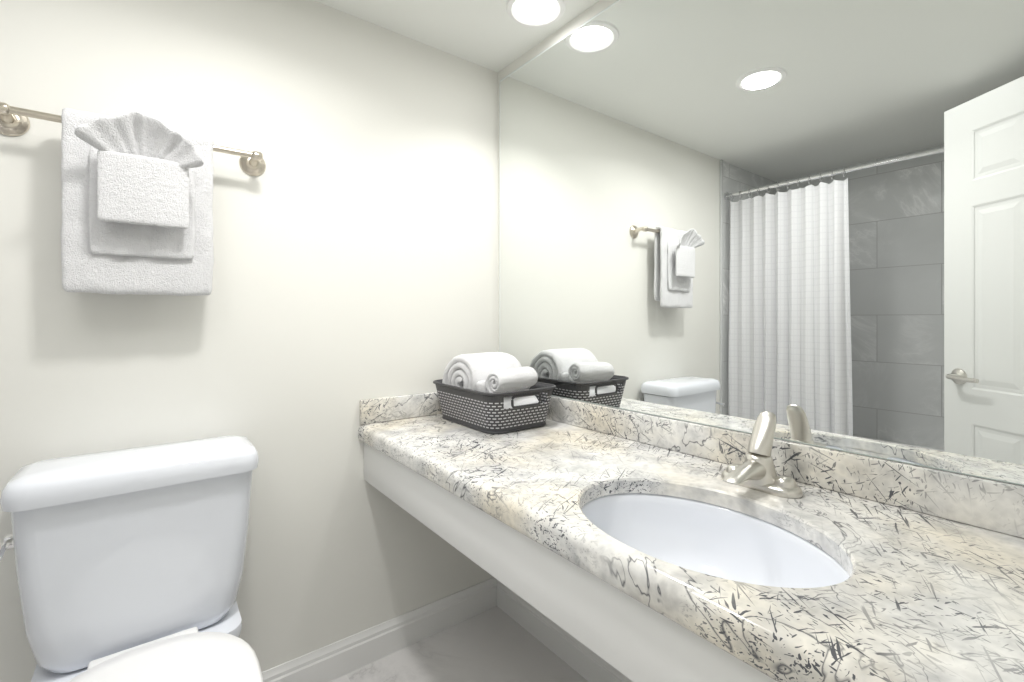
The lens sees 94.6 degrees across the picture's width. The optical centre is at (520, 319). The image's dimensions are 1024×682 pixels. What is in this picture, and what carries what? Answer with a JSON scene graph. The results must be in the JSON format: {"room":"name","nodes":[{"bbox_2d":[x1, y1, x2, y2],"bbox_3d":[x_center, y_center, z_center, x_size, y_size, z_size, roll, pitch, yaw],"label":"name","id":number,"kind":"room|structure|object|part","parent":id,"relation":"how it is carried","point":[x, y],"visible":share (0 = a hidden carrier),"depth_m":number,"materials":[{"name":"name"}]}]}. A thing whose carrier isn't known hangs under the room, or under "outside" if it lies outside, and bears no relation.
{"room":"bathroom","nodes":[
{"label":"bathroom","id":0,"kind":"room"},
{"bbox_2d":[0,0,497,681],"bbox_3d":[-0.793,0.074,1.411,1.720,2.138,0.116,0,0,-38],"label":"wall","id":1,"kind":"structure","parent":0,"point":[354,242],"depth_m":1.42,"materials":[{"name":"paint"}]},
{"bbox_2d":[0,102,265,295],"bbox_3d":[-0.910,-0.271,1.147,0.554,0.425,0.186,0,0,-38],"label":"towel rail","id":2,"kind":"object","parent":1,"relation":"attached to","point":[137,202],"visible":1,"depth_m":1.10,"materials":[{"name":"beige"}]},
{"bbox_2d":[60,107,213,295],"bbox_3d":[-0.926,-0.270,1.162,0.290,0.425,0.064,0,0,-38],"label":"bath towel","id":3,"kind":"object","parent":2,"relation":"hanging from","point":[97,256],"depth_m":1.11,"materials":[{"name":"white fabric"}]},
{"bbox_2d":[314,0,599,72],"bbox_3d":[-0.539,-1.045,0.477,2.670,0.100,1.900,0,0,-38],"label":"ceiling","id":4,"kind":"structure","parent":0,"point":[492,35],"depth_m":1.60,"materials":[{"name":"paint"}]},
{"bbox_2d":[506,0,565,26],"bbox_3d":[0.050,-0.990,1.510,0.192,0.008,0.192,0,0,-38],"label":"recessed light","id":5,"kind":"object","parent":4,"relation":"in","point":[534,13],"visible":1,"depth_m":1.52,"materials":[{"name":"white"}]},
{"bbox_2d":[331,606,587,681],"bbox_3d":[-0.539,1.193,0.477,2.670,0.100,1.900,0,0,-38],"label":"floor","id":6,"kind":"structure","parent":0,"point":[496,644],"depth_m":1.59,"materials":[{"name":"tile"}]},
{"bbox_2d":[0,436,262,681],"bbox_3d":[-0.738,0.730,0.926,0.460,0.826,0.724,0,0,-38],"label":"toilet","id":7,"kind":"object","parent":6,"relation":"on","point":[129,562],"visible":1,"depth_m":1.03,"materials":[{"name":"white ceramic"}]},
{"bbox_3d":[-1.023,0.453,0.937,0.024,0.030,0.086,0,0,-38],"label":"flush lever","id":8,"kind":"part","parent":7,"relation":"part of","materials":[{"name":"silver metal"}]},
{"bbox_3d":[-0.891,0.348,1.127,0.454,0.062,0.217,0,0,-38],"label":"lid","id":9,"kind":"part","parent":7,"relation":"part of","materials":[{"name":"white ceramic"}]},
{"bbox_3d":[-0.670,0.725,0.845,0.372,0.040,0.513,0,0,-38],"label":"seat","id":10,"kind":"part","parent":7,"relation":"part of","materials":[{"name":"white plastic"}]},
{"bbox_2d":[497,580,632,681],"bbox_3d":[0.427,1.089,1.233,0.016,0.108,1.700,0,0,-38],"label":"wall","id":11,"kind":"structure","parent":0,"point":[583,660],"depth_m":1.60,"materials":[{"name":"white paint"}]},
{"bbox_2d":[358,392,1023,681],"bbox_3d":[0.210,0.368,1.064,0.564,0.343,1.697,0,0,-38],"label":"countertop","id":12,"kind":"structure","parent":11,"relation":"attached to","point":[633,546],"depth_m":0.83,"materials":[{"name":"stone"}]},
{"bbox_2d":[433,352,555,433],"bbox_3d":[-0.094,0.230,1.605,0.284,0.231,0.392,0,0,-38],"label":"basket","id":13,"kind":"object","parent":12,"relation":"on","point":[494,392],"visible":1,"depth_m":1.50,"materials":[{"name":"plastic"}]},
{"bbox_2d":[720,411,803,498],"bbox_3d":[0.466,0.271,0.956,0.163,0.150,0.162,0,0,-38],"label":"faucet","id":14,"kind":"object","parent":12,"relation":"on","point":[756,478],"depth_m":0.95,"materials":[{"name":"silver metal"}]},
{"bbox_2d":[498,0,1023,485],"bbox_3d":[0.470,0.074,1.267,0.108,2.138,1.900,0,0,-38],"label":"mirror","id":15,"kind":"object","parent":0,"point":[803,220],"depth_m":1.04,"materials":[{"name":"grey mirror"}]}
]}

